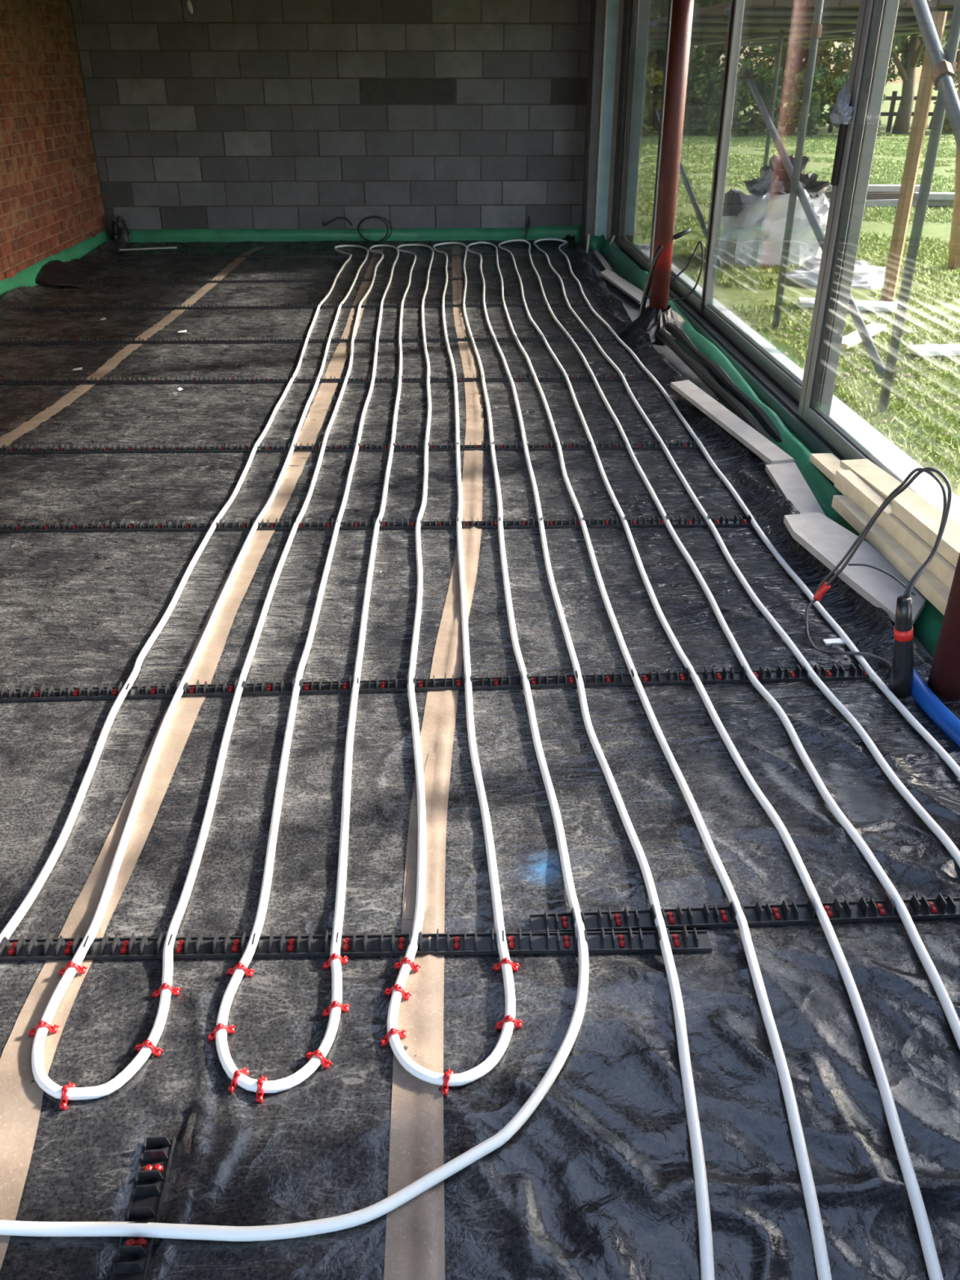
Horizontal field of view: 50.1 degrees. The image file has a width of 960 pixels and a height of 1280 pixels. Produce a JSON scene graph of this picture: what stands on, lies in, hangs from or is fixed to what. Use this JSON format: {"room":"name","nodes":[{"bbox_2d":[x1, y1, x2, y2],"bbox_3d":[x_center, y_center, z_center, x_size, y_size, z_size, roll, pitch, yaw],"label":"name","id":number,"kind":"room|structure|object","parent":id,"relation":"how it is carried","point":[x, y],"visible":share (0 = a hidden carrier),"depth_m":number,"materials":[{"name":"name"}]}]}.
{"room":"building under construction","nodes":[
{"label":"building under construction","id":0,"kind":"room"},
{"bbox_2d":[0,0,106,280],"bbox_3d":[-3.346,-1.820,3.850,0.238,2.610,11.948,-1,29,-2],"label":"wall","id":1,"kind":"structure","parent":0,"point":[51,199],"depth_m":8.01,"materials":[{"name":"brick"}]},
{"bbox_2d":[0,228,111,299],"bbox_3d":[-3.322,-2.618,7.511,0.100,0.152,4.720,-1,29,-2],"label":"strip","id":2,"kind":"object","parent":1,"relation":"attached to","point":[27,277],"visible":0.52,"depth_m":8.19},
{"bbox_2d":[70,0,591,244],"bbox_3d":[-1.190,-4.817,9.257,5.020,2.610,0.262,-1,29,-2],"label":"wall","id":3,"kind":"structure","parent":0,"point":[278,114],"depth_m":9.15,"materials":[{"name":"concrete"}]},
{"bbox_2d":[110,225,581,242],"bbox_3d":[-1.243,-3.799,9.635,4.400,0.150,0.057,-1,29,-2],"label":"strip","id":4,"kind":"object","parent":3,"relation":"attached to","point":[540,232],"visible":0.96,"depth_m":9.65,"materials":[{"name":"plastic"}]},
{"bbox_2d":[580,0,624,249],"bbox_3d":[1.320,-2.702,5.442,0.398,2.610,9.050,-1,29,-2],"label":"pillar","id":5,"kind":"structure","parent":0,"point":[606,16],"depth_m":8.96,"materials":[{"name":"metal"}]},
{"bbox_2d":[584,234,605,250],"bbox_3d":[1.066,-3.648,9.426,0.205,0.142,0.207,-1,29,-2],"label":"strip","id":6,"kind":"object","parent":5,"relation":"attached to","point":[596,242],"visible":0.67,"depth_m":9.36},
{"bbox_2d":[617,0,672,272],"bbox_3d":[1.287,-4.019,8.046,0.051,1.932,1.620,-1,29,-2],"label":"window","id":7,"kind":"structure","parent":5,"relation":"in","point":[643,260],"depth_m":8.42,"materials":[{"name":"grey metal"}]},
{"bbox_2d":[669,0,744,314],"bbox_3d":[1.410,-3.288,6.729,0.051,1.932,1.600,-1,29,-2],"label":"window","id":8,"kind":"structure","parent":5,"relation":"in","point":[679,285],"depth_m":6.09,"materials":[{"name":"grey metal"}]},
{"bbox_2d":[610,0,959,524],"bbox_3d":[1.532,-2.391,5.293,0.355,2.210,8.472,-1,29,-2],"label":"window frame","id":9,"kind":"structure","parent":5,"relation":"attached to","point":[778,398],"depth_m":5.75,"materials":[{"name":"grey metal"}]},
{"bbox_2d":[700,0,899,416],"bbox_3d":[1.481,-2.387,5.103,0.051,1.932,2.320,-1,29,-2],"label":"window","id":10,"kind":"structure","parent":5,"relation":"in","point":[789,381],"depth_m":4.30,"materials":[{"name":"grey metal"}]},
{"bbox_2d":[797,0,919,495],"bbox_3d":[1.503,-1.143,2.859,0.072,1.932,2.990,-1,29,-2],"label":"window","id":11,"kind":"structure","parent":5,"relation":"in","point":[850,136],"depth_m":4.12,"materials":[{"name":"grey metal"}]},
{"bbox_2d":[830,82,853,124],"bbox_3d":[1.417,-2.095,4.002,0.077,0.143,0.256,-1,29,-2],"label":"film","id":12,"kind":"object","parent":11,"relation":"attached to","point":[842,113],"visible":1,"depth_m":3.97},
{"bbox_2d":[575,244,933,659],"bbox_3d":[-1.032,-0.818,4.593,4.875,0.138,12.100,-1,29,-2],"label":"floor","id":13,"kind":"structure","parent":0,"point":[632,307],"depth_m":6.16,"materials":[{"name":"concrete"}]},
{"bbox_2d":[0,234,959,1279],"bbox_3d":[-0.915,-1.331,5.258,4.572,0.097,10.050,-1,29,-2],"label":"sheet","id":14,"kind":"object","parent":13,"relation":"on","point":[597,1183],"visible":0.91,"depth_m":2.29,"materials":[{"name":"plastic"}]},
{"bbox_2d":[58,1081,75,1110],"bbox_3d":[-0.652,0.714,1.619,0.013,0.024,0.050,1,29,1],"label":"clip","id":15,"kind":"object","parent":14,"relation":"on","point":[63,1105],"visible":1,"depth_m":1.61,"materials":[{"name":"red plastic"}]},
{"bbox_2d":[35,258,120,288],"bbox_3d":[-3.201,-2.977,8.193,0.380,0.124,1.150,-1,29,-2],"label":"fold","id":16,"kind":"object","parent":14,"relation":"on","point":[54,273],"visible":0.98,"depth_m":8.03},
{"bbox_2d":[111,214,130,242],"bbox_3d":[-3.318,-3.793,9.446,0.167,0.236,0.150,-1,29,-2],"label":"scrap","id":17,"kind":"object","parent":14,"relation":"on","point":[120,233],"visible":1,"depth_m":9.42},
{"bbox_2d":[0,246,265,448],"bbox_3d":[-2.063,-2.188,6.888,0.152,0.012,6.037,0,29,0],"label":"tape","id":18,"kind":"object","parent":14,"relation":"on","point":[6,439],"visible":0.98,"depth_m":5.70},
{"bbox_2d":[110,1135,176,1279],"bbox_3d":[-0.472,0.872,1.348,0.046,0.030,0.488,-2,29,-3],"label":"rail","id":19,"kind":"object","parent":14,"relation":"on","point":[134,1254],"visible":0.99,"depth_m":1.48,"materials":[{"name":"black plastic"}]},
{"bbox_2d":[133,1039,164,1057],"bbox_3d":[-0.549,0.673,1.698,0.050,0.024,0.014,8,30,15],"label":"clip","id":20,"kind":"object","parent":14,"relation":"on","point":[157,1052],"visible":0.99,"depth_m":1.70,"materials":[{"name":"red plastic"}]},
{"bbox_2d":[151,982,181,997],"bbox_3d":[-0.552,0.614,1.804,0.050,0.024,0.014,-3,29,-5],"label":"clip","id":21,"kind":"object","parent":14,"relation":"on","point":[175,992],"visible":1,"depth_m":1.80,"materials":[{"name":"red plastic"}]},
{"bbox_2d":[0,248,384,1270],"bbox_3d":[-0.818,-1.310,5.301,0.169,0.014,9.404,-1,29,-1],"label":"tape","id":22,"kind":"object","parent":14,"relation":"on","point":[20,1099],"visible":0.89,"depth_m":2.11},
{"bbox_2d":[207,1022,235,1040],"bbox_3d":[-0.436,0.656,1.727,0.050,0.024,0.013,-12,31,-21],"label":"clip","id":23,"kind":"object","parent":14,"relation":"on","point":[211,1036],"visible":1,"depth_m":1.72,"materials":[{"name":"red plastic"}]},
{"bbox_2d":[227,1066,248,1093],"bbox_3d":[-0.387,0.700,1.644,0.014,0.024,0.050,14,32,23],"label":"clip","id":24,"kind":"object","parent":14,"relation":"on","point":[237,1073],"visible":1,"depth_m":1.64,"materials":[{"name":"red plastic"}]},
{"bbox_2d":[255,1075,267,1102],"bbox_3d":[-0.348,0.709,1.631,0.013,0.024,0.050,1,29,1],"label":"clip","id":25,"kind":"object","parent":14,"relation":"on","point":[259,1099],"visible":0.99,"depth_m":1.62,"materials":[{"name":"red plastic"}]},
{"bbox_2d":[0,241,588,1241],"bbox_3d":[-0.575,-1.405,5.451,1.835,0.034,9.522,1,29,2],"label":"pipe","id":26,"kind":"object","parent":14,"relation":"on","point":[11,1228],"visible":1,"depth_m":2.12,"materials":[{"name":"white plastic"}]},
{"bbox_2d":[27,1020,59,1036],"bbox_3d":[-0.739,0.656,1.736,0.050,0.024,0.013,-5,29,-9],"label":"clip","id":27,"kind":"object","parent":26,"relation":"attached to","point":[53,1029],"visible":1,"depth_m":1.73,"materials":[{"name":"red plastic"}]},
{"bbox_2d":[9,300,587,311],"bbox_3d":[-1.223,-2.308,7.085,3.975,0.030,0.050,-1,29,-2],"label":"rail","id":28,"kind":"object","parent":14,"relation":"on","point":[132,308],"visible":0.98,"depth_m":7.07,"materials":[{"name":"black plastic"}]},
{"bbox_2d":[0,334,617,345],"bbox_3d":[-1.174,-1.812,6.190,4.035,0.030,0.050,-1,29,-2],"label":"rail","id":29,"kind":"object","parent":14,"relation":"on","point":[117,341],"visible":0.93,"depth_m":6.18,"materials":[{"name":"black plastic"}]},
{"bbox_2d":[66,274,568,284],"bbox_3d":[-1.260,-2.804,7.979,3.921,0.030,0.047,-2,29,-3],"label":"rail","id":30,"kind":"object","parent":14,"relation":"on","point":[528,277],"visible":0.97,"depth_m":7.97,"materials":[{"name":"black plastic"}]},
{"bbox_2d":[304,1049,332,1069],"bbox_3d":[-0.265,0.683,1.682,0.050,0.024,0.014,16,33,26],"label":"clip","id":31,"kind":"object","parent":14,"relation":"on","point":[327,1064],"visible":0.99,"depth_m":1.68,"materials":[{"name":"red plastic"}]},
{"bbox_2d":[0,373,651,384],"bbox_3d":[-1.124,-1.370,5.393,4.065,0.030,0.050,-1,29,-1],"label":"rail","id":32,"kind":"object","parent":14,"relation":"on","point":[114,381],"visible":0.94,"depth_m":5.39,"materials":[{"name":"black plastic"}]},
{"bbox_2d":[322,1000,350,1016],"bbox_3d":[-0.249,0.633,1.769,0.050,0.024,0.014,-7,30,-12],"label":"clip","id":33,"kind":"object","parent":14,"relation":"on","point":[344,1008],"visible":1,"depth_m":1.77,"materials":[{"name":"red plastic"}]},
{"bbox_2d":[111,252,561,257],"bbox_3d":[-1.246,-3.388,9.032,3.940,0.030,0.050,-1,29,-2],"label":"rail","id":34,"kind":"object","parent":14,"relation":"on","point":[532,254],"visible":0.98,"depth_m":9.02,"materials":[{"name":"black plastic"}]},
{"bbox_2d":[0,440,698,453],"bbox_3d":[-1.059,-0.832,4.421,4.011,0.030,0.049,-1,29,-1],"label":"rail","id":35,"kind":"object","parent":14,"relation":"on","point":[27,449],"visible":0.94,"depth_m":4.42,"materials":[{"name":"black plastic"}]},
{"bbox_2d":[0,925,712,960],"bbox_3d":[-1.012,0.567,1.898,2.885,0.030,0.047,0,29,-1],"label":"rail","id":36,"kind":"object","parent":14,"relation":"on","point":[116,948],"visible":0.96,"depth_m":1.91,"materials":[{"name":"black plastic"}]},
{"bbox_2d":[357,215,391,242],"bbox_3d":[-0.978,-3.820,9.548,0.323,0.237,0.068,-1,29,-2],"label":"cable coil","id":37,"kind":"object","parent":14,"relation":"on","point":[371,216],"visible":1,"depth_m":9.54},
{"bbox_2d":[0,514,758,532],"bbox_3d":[-0.766,-0.416,3.671,3.531,0.030,0.046,-1,29,-1],"label":"rail","id":38,"kind":"object","parent":14,"relation":"on","point":[149,526],"visible":0.99,"depth_m":3.67,"materials":[{"name":"black plastic"}]},
{"bbox_2d":[381,1027,405,1046],"bbox_3d":[-0.145,0.662,1.721,0.050,0.024,0.013,-14,32,-23],"label":"clip","id":39,"kind":"object","parent":14,"relation":"on","point":[393,1031],"visible":1,"depth_m":1.72,"materials":[{"name":"red plastic"}]},
{"bbox_2d":[383,983,411,999],"bbox_3d":[-0.145,0.617,1.805,0.050,0.024,0.013,9,30,16],"label":"clip","id":40,"kind":"object","parent":14,"relation":"on","point":[388,991],"visible":1,"depth_m":1.80,"materials":[{"name":"red plastic"}]},
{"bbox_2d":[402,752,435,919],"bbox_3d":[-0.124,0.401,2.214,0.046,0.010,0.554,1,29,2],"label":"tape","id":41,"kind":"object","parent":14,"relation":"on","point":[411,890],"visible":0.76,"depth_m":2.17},
{"bbox_2d":[383,244,484,1279],"bbox_3d":[-0.096,-1.345,5.353,0.210,0.024,9.674,0,29,-1],"label":"tape","id":42,"kind":"object","parent":14,"relation":"on","point":[415,1237],"visible":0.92,"depth_m":1.85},
{"bbox_2d":[0,662,869,702],"bbox_3d":[-0.444,0.117,2.709,2.989,0.030,0.049,-1,29,-2],"label":"rail","id":43,"kind":"object","parent":14,"relation":"on","point":[852,673],"visible":0.98,"depth_m":2.72,"materials":[{"name":"black plastic"}]},
{"bbox_2d":[494,1014,523,1029],"bbox_3d":[0.049,0.649,1.745,0.050,0.024,0.013,-2,29,-3],"label":"clip","id":44,"kind":"object","parent":14,"relation":"on","point":[517,1024],"visible":1,"depth_m":1.74,"materials":[{"name":"red plastic"}]},
{"bbox_2d":[466,241,831,1279],"bbox_3d":[0.209,-1.242,5.149,0.356,0.039,10.196,-1,29,-2],"label":"pipe","id":45,"kind":"object","parent":14,"relation":"on","point":[705,1237],"visible":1,"depth_m":1.92,"materials":[{"name":"white plastic"}]},
{"bbox_2d":[617,305,684,343],"bbox_3d":[1.103,-1.973,6.333,0.546,0.166,0.491,-11,31,-19],"label":"sheet collar","id":46,"kind":"object","parent":14,"relation":"on","point":[649,321],"visible":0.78,"depth_m":6.24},
{"bbox_2d":[497,239,959,1279],"bbox_3d":[0.514,-1.255,5.156,0.381,0.055,10.206,-1,29,-2],"label":"pipe","id":47,"kind":"object","parent":14,"relation":"on","point":[932,1264],"visible":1,"depth_m":2.13,"materials":[{"name":"white plastic"}]},
{"bbox_2d":[670,379,794,464],"bbox_3d":[1.096,-0.994,4.600,0.104,0.032,1.189,-5,29,-9],"label":"board","id":48,"kind":"object","parent":14,"relation":"on","point":[747,435],"visible":1,"depth_m":4.50,"materials":[{"name":"wood"}]},
{"bbox_2d":[529,893,959,932],"bbox_3d":[0.670,0.519,1.984,1.147,0.030,0.046,-2,29,-3],"label":"rail","id":49,"kind":"object","parent":14,"relation":"on","point":[863,910],"visible":0.95,"depth_m":1.98,"materials":[{"name":"black plastic"}]},
{"bbox_2d":[533,238,959,867],"bbox_3d":[0.854,-1.414,5.436,0.374,0.062,9.588,-1,29,-2],"label":"pipe","id":50,"kind":"object","parent":14,"relation":"on","point":[909,798],"visible":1,"depth_m":3.01,"materials":[{"name":"white plastic"}]},
{"bbox_2d":[764,462,825,515],"bbox_3d":[1.178,-0.564,3.866,0.120,0.032,0.545,2,29,3],"label":"board","id":51,"kind":"object","parent":14,"relation":"on","point":[787,477],"visible":0.71,"depth_m":3.87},
{"bbox_2d":[783,511,925,624],"bbox_3d":[1.191,-0.233,3.199,0.200,0.044,0.782,-7,30,-12],"label":"board","id":52,"kind":"object","parent":14,"relation":"on","point":[826,540],"visible":0.83,"depth_m":3.21,"materials":[{"name":"wood"}]},
{"bbox_2d":[831,494,950,615],"bbox_3d":[1.298,-0.282,3.236,0.045,0.070,0.931,-1,29,-2],"label":"batten","id":53,"kind":"object","parent":52,"relation":"on","point":[927,584],"visible":0.82,"depth_m":3.19,"materials":[{"name":"wood"}]},
{"bbox_2d":[888,595,913,698],"bbox_3d":[1.082,0.021,2.616,0.093,0.289,0.060,-1,29,-2],"label":"connector","id":54,"kind":"object","parent":14,"relation":"on","point":[901,678],"visible":0.96,"depth_m":2.60,"materials":[{"name":"black plastic"}]},
{"bbox_2d":[804,466,951,668],"bbox_3d":[1.044,-0.213,2.747,0.191,0.554,0.430,-14,32,-24],"label":"cable","id":55,"kind":"object","parent":54,"relation":"attached to","point":[824,586],"visible":0.97,"depth_m":2.75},
{"bbox_2d":[911,666,959,746],"bbox_3d":[1.179,0.265,2.418,0.074,0.063,0.787,-3,29,-6],"label":"pipe","id":56,"kind":"object","parent":14,"relation":"on","point":[922,694],"visible":0.84,"depth_m":2.56,"materials":[{"name":"blue plastic"}]},
{"bbox_2d":[600,268,643,304],"bbox_3d":[1.074,-2.635,7.625,0.124,0.025,1.302,-4,29,-7],"label":"board","id":57,"kind":"object","parent":13,"relation":"on","point":[633,292],"visible":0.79,"depth_m":7.57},
{"bbox_2d":[648,0,693,312],"bbox_3d":[1.103,-2.992,5.827,0.170,2.468,0.170,-1,29,-2],"label":"steel post","id":58,"kind":"object","parent":13,"relation":"on","point":[682,10],"visible":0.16,"depth_m":5.87,"materials":[{"name":"metal"}]},
{"bbox_2d":[638,227,703,316],"bbox_3d":[1.131,-2.181,6.252,0.420,0.616,0.099,9,30,15],"label":"cable","id":59,"kind":"object","parent":58,"relation":"attached to","point":[647,285],"visible":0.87,"depth_m":6.21,"materials":[{"name":"black plastic"}]},
{"bbox_2d":[656,328,778,447],"bbox_3d":[1.172,-1.260,5.131,0.075,0.106,2.206,-2,29,-4],"label":"roll","id":60,"kind":"object","parent":13,"relation":"on","point":[701,372],"visible":0.83,"depth_m":5.14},
{"bbox_2d":[664,322,782,442],"bbox_3d":[1.230,-1.302,5.168,0.070,0.126,2.206,-2,29,-4],"label":"roll","id":61,"kind":"object","parent":13,"relation":"on","point":[716,370],"visible":0.87,"depth_m":5.10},
{"bbox_2d":[598,237,943,657],"bbox_3d":[1.255,-1.635,5.785,0.235,0.130,8.400,-1,29,-2],"label":"strip","id":62,"kind":"object","parent":13,"relation":"on","point":[926,627],"visible":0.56,"depth_m":4.47,"materials":[{"name":"plastic"}]},
{"bbox_3d":[1.364,-0.170,3.112,0.070,0.060,1.101,-1,29,-2],"label":"batten","id":63,"kind":"object","parent":62,"relation":"on","visible":0},
{"bbox_2d":[809,453,844,483],"bbox_3d":[1.391,-0.366,3.382,0.085,0.070,1.561,-1,29,-3],"label":"batten","id":64,"kind":"object","parent":63,"relation":"on","point":[828,464],"visible":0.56,"depth_m":3.96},
{"bbox_2d":[834,470,955,590],"bbox_3d":[1.348,-0.283,3.135,0.050,0.105,1.352,-1,29,-2],"label":"batten","id":65,"kind":"object","parent":64,"relation":"on","point":[846,482],"visible":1,"depth_m":3.28,"materials":[{"name":"wood"}]},
{"bbox_2d":[890,498,959,567],"bbox_3d":[1.373,-0.206,2.863,0.045,0.080,1.002,-1,29,-2],"label":"batten","id":66,"kind":"object","parent":65,"relation":"on","point":[926,528],"visible":1,"depth_m":3.10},
{"bbox_2d":[840,458,959,540],"bbox_3d":[1.420,-0.340,3.146,0.101,0.134,1.522,-1,29,-2],"label":"batten","id":67,"kind":"object","parent":64,"relation":"on","point":[876,477],"visible":0.67,"depth_m":3.52,"materials":[{"name":"wood"}]},
{"bbox_2d":[927,552,959,699],"bbox_3d":[1.231,-0.928,2.103,0.170,2.468,0.170,-1,29,-2],"label":"steel post","id":68,"kind":"object","parent":13,"relation":"on","point":[944,680],"visible":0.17,"depth_m":2.60,"materials":[{"name":"metal"}]},
{"label":"outside","id":69,"kind":"structure","parent":0,"visible":0},
{"bbox_2d":[632,84,959,497],"bbox_3d":[68.364,-31.316,60.003,138.200,0.300,190.000,-1,29,-2],"label":"ground","id":70,"kind":"structure","parent":69,"point":[727,297],"depth_m":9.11,"materials":[{"name":"plant"}]},
{"bbox_2d":[644,42,662,85],"bbox_3d":[3.562,-18.017,30.229,3.535,5.423,3.628,-1,29,-2],"label":"tree","id":71,"kind":"object","parent":70,"relation":"on","point":[648,56],"visible":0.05,"depth_m":29.80,"materials":[{"name":"green plant"}]},
{"bbox_2d":[640,66,689,136],"bbox_3d":[4.532,-14.755,28.143,1.939,1.762,2.050,-9,30,-16],"label":"bush","id":72,"kind":"object","parent":70,"relation":"on","point":[651,126],"visible":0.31,"depth_m":27.78,"materials":[{"name":"green plant"}]},
{"bbox_2d":[644,0,725,129],"bbox_3d":[5.596,-17.179,29.090,3.370,5.061,3.765,-6,30,-11],"label":"tree","id":73,"kind":"object","parent":70,"relation":"on","point":[653,47],"visible":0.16,"depth_m":28.75,"materials":[{"name":"green plant"}]},
{"bbox_2d":[702,0,731,276],"bbox_3d":[1.947,-4.683,8.016,0.065,3.520,0.065,10,31,18],"label":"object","id":74,"kind":"object","parent":70,"relation":"on","point":[726,35],"visible":0.28,"depth_m":8.33,"materials":[{"name":"metal"}]},
{"bbox_2d":[655,109,722,267],"bbox_3d":[1.953,-4.387,9.782,0.048,1.096,3.215,-1,29,-2],"label":"brace","id":75,"kind":"object","parent":74,"relation":"attached to","point":[682,174],"visible":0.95,"depth_m":9.42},
{"bbox_2d":[646,0,955,42],"bbox_3d":[3.213,-4.653,7.573,2.900,0.095,19.500,-1,29,-2],"label":"deck","id":76,"kind":"object","parent":74,"relation":"attached to","point":[760,17],"visible":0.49,"depth_m":8.46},
{"bbox_2d":[689,13,952,46],"bbox_3d":[3.306,-5.327,8.920,0.048,0.048,16.500,-1,29,-2],"label":"scaffold ledger","id":77,"kind":"object","parent":76,"relation":"attached to","point":[910,21],"visible":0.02,"depth_m":10.21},
{"bbox_2d":[744,25,950,46],"bbox_3d":[4.505,-5.367,8.950,0.048,0.048,16.500,-1,29,-2],"label":"scaffold ledger","id":78,"kind":"object","parent":76,"relation":"attached to","point":[947,28],"visible":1,"depth_m":12.81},
{"bbox_2d":[683,65,756,137],"bbox_3d":[6.339,-14.489,27.663,1.942,1.753,2.134,-1,29,-2],"label":"bush","id":79,"kind":"object","parent":70,"relation":"on","point":[708,122],"visible":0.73,"depth_m":27.37,"materials":[{"name":"green plant"}]},
{"bbox_2d":[687,0,809,133],"bbox_3d":[7.115,-16.686,28.365,3.833,4.932,3.750,-1,29,-2],"label":"tree","id":80,"kind":"object","parent":70,"relation":"on","point":[701,51],"visible":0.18,"depth_m":27.84,"materials":[{"name":"green plant"}]},
{"bbox_2d":[762,29,784,166],"bbox_3d":[3.129,-6.185,10.725,0.048,3.520,0.048,-1,29,-2],"label":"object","id":81,"kind":"object","parent":70,"relation":"on","point":[781,31],"visible":0.48,"depth_m":10.90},
{"bbox_2d":[718,186,829,266],"bbox_3d":[2.697,-3.870,9.491,0.950,0.668,0.878,-1,29,-2],"label":"sack","id":82,"kind":"object","parent":70,"relation":"on","point":[754,236],"visible":0.59,"depth_m":9.21,"materials":[{"name":"plastic"}]},
{"bbox_2d":[721,186,743,216],"bbox_3d":[2.276,-3.993,9.324,0.259,0.244,0.279,-1,29,-2],"label":"film","id":83,"kind":"object","parent":82,"relation":"on","point":[732,200],"visible":0.88,"depth_m":9.29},
{"bbox_2d":[747,168,783,195],"bbox_3d":[2.592,-4.141,9.264,0.272,0.221,0.359,-16,33,-26],"label":"film","id":84,"kind":"object","parent":82,"relation":"on","point":[767,180],"visible":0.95,"depth_m":9.21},
{"bbox_2d":[743,154,829,197],"bbox_3d":[2.801,-4.223,9.309,0.698,0.340,0.647,16,33,27],"label":"film","id":85,"kind":"object","parent":82,"relation":"on","point":[808,182],"visible":0.55,"depth_m":9.23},
{"bbox_2d":[708,40,854,124],"bbox_3d":[9.995,-19.833,32.863,5.940,6.044,5.862,-3,29,-5],"label":"tree","id":86,"kind":"object","parent":70,"relation":"on","point":[839,52],"visible":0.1,"depth_m":33.09,"materials":[{"name":"green plant"}]},
{"bbox_2d":[752,62,838,135],"bbox_3d":[8.408,-14.479,27.549,2.085,1.837,2.094,-1,29,-2],"label":"bush","id":87,"kind":"object","parent":70,"relation":"on","point":[789,115],"visible":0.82,"depth_m":27.32,"materials":[{"name":"green plant"}]},
{"bbox_2d":[737,37,854,132],"bbox_3d":[9.084,-16.959,28.632,3.798,5.120,3.508,-6,30,-11],"label":"tree","id":88,"kind":"object","parent":70,"relation":"on","point":[798,64],"visible":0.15,"depth_m":28.90,"materials":[{"name":"green plant"}]},
{"bbox_2d":[771,0,823,329],"bbox_3d":[2.026,-3.676,6.198,0.065,3.520,0.065,10,31,18],"label":"scaffolding pole","id":89,"kind":"object","parent":70,"relation":"on","point":[815,28],"visible":0.96,"depth_m":6.51,"materials":[{"name":"metal"}]},
{"bbox_2d":[742,69,884,378],"bbox_3d":[2.069,-2.838,6.584,0.070,1.445,3.418,-1,29,-2],"label":"brace","id":90,"kind":"object","parent":89,"relation":"attached to","point":[748,77],"visible":0.91,"depth_m":6.45,"materials":[{"name":"metal"}]},
{"bbox_2d":[785,257,885,288],"bbox_3d":[3.015,-3.110,8.610,0.975,0.191,0.768,-1,29,-2],"label":"sack","id":91,"kind":"object","parent":70,"relation":"on","point":[865,276],"visible":0.52,"depth_m":8.45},
{"bbox_2d":[797,297,897,311],"bbox_3d":[2.752,-2.486,7.610,0.750,0.030,0.220,6,29,8],"label":"board","id":92,"kind":"object","parent":70,"relation":"on","point":[871,305],"visible":0.46,"depth_m":7.56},
{"bbox_2d":[742,298,959,437],"bbox_3d":[2.748,-1.635,6.113,2.006,0.024,4.078,-1,29,-2],"label":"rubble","id":93,"kind":"object","parent":70,"relation":"on","point":[848,353],"visible":0.42,"depth_m":6.12,"materials":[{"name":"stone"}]},
{"bbox_2d":[816,70,891,135],"bbox_3d":[10.045,-14.383,27.498,1.704,1.737,1.719,-1,29,-2],"label":"bush","id":94,"kind":"object","parent":70,"relation":"on","point":[845,78],"visible":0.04,"depth_m":27.43,"materials":[{"name":"green plant"}]},
{"bbox_2d":[840,323,886,348],"bbox_3d":[2.490,-1.996,6.726,0.100,0.031,0.800,20,33,31],"label":"board","id":95,"kind":"object","parent":70,"relation":"on","point":[853,338],"visible":0.69,"depth_m":6.66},
{"bbox_2d":[827,91,946,132],"bbox_3d":[14.343,-15.159,29.514,8.600,1.100,0.140,-1,29,-2],"label":"fence","id":96,"kind":"object","parent":70,"relation":"on","point":[893,98],"visible":0.32,"depth_m":29.37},
{"bbox_2d":[827,198,953,207],"bbox_3d":[5.399,-5.726,13.424,1.700,0.080,0.220,-3,29,-5],"label":"plank","id":97,"kind":"object","parent":70,"relation":"on","point":[869,202],"visible":0.35,"depth_m":13.33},
{"bbox_2d":[825,191,935,199],"bbox_3d":[5.247,-5.817,13.424,1.500,0.070,0.200,-4,29,-9],"label":"plank","id":98,"kind":"object","parent":97,"relation":"on","point":[870,195],"visible":0.35,"depth_m":13.33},
{"bbox_2d":[826,184,932,191],"bbox_3d":[5.196,-5.911,13.427,1.500,0.071,0.200,-5,29,-13],"label":"plank","id":99,"kind":"object","parent":98,"relation":"on","point":[871,188],"visible":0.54,"depth_m":13.36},
{"bbox_2d":[912,191,954,199],"bbox_3d":[6.003,-5.759,13.318,0.700,0.070,0.220,1,29,0],"label":"plank","id":100,"kind":"object","parent":97,"relation":"on","point":[932,196],"visible":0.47,"depth_m":13.23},
{"bbox_2d":[880,11,946,302],"bbox_3d":[3.099,-3.401,7.373,0.110,1.901,0.099,-1,29,-2],"label":"timber post","id":101,"kind":"object","parent":70,"relation":"on","point":[926,85],"visible":0.78,"depth_m":7.36,"materials":[{"name":"wood"}]},
{"bbox_2d":[876,0,959,415],"bbox_3d":[2.073,-2.706,4.449,0.065,3.520,0.065,10,31,18],"label":"scaffolding pole","id":102,"kind":"object","parent":70,"relation":"on","point":[952,46],"visible":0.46,"depth_m":4.84,"materials":[{"name":"metal"}]},
{"bbox_2d":[910,0,959,154],"bbox_3d":[2.025,-2.474,4.495,0.087,0.778,1.035,-1,29,-2],"label":"brace","id":103,"kind":"object","parent":102,"relation":"attached to","point":[942,73],"visible":1,"depth_m":4.48,"materials":[{"name":"metal"}]},
{"bbox_2d":[887,36,959,128],"bbox_3d":[13.800,-18.166,29.984,4.501,5.919,4.546,-1,29,-2],"label":"tree","id":104,"kind":"object","parent":70,"relation":"on","point":[900,49],"visible":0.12,"depth_m":30.99,"materials":[{"name":"green plant"}]},
{"bbox_2d":[890,0,959,134],"bbox_3d":[11.744,-16.517,27.216,4.701,5.728,4.765,-1,29,-2],"label":"tree","id":105,"kind":"object","parent":70,"relation":"on","point":[914,47],"visible":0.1,"depth_m":27.80,"materials":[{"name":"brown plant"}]},
{"bbox_2d":[906,343,959,355],"bbox_3d":[3.105,-1.813,6.396,0.900,0.030,0.160,-4,29,-10],"label":"board","id":106,"kind":"object","parent":70,"relation":"on","point":[922,349],"visible":1,"depth_m":6.30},
{"bbox_2d":[946,47,959,269],"bbox_3d":[4.069,-4.017,8.669,0.584,1.750,0.138,-19,34,-30],"label":"timber post","id":107,"kind":"object","parent":70,"relation":"on","point":[953,258],"visible":0.71,"depth_m":8.93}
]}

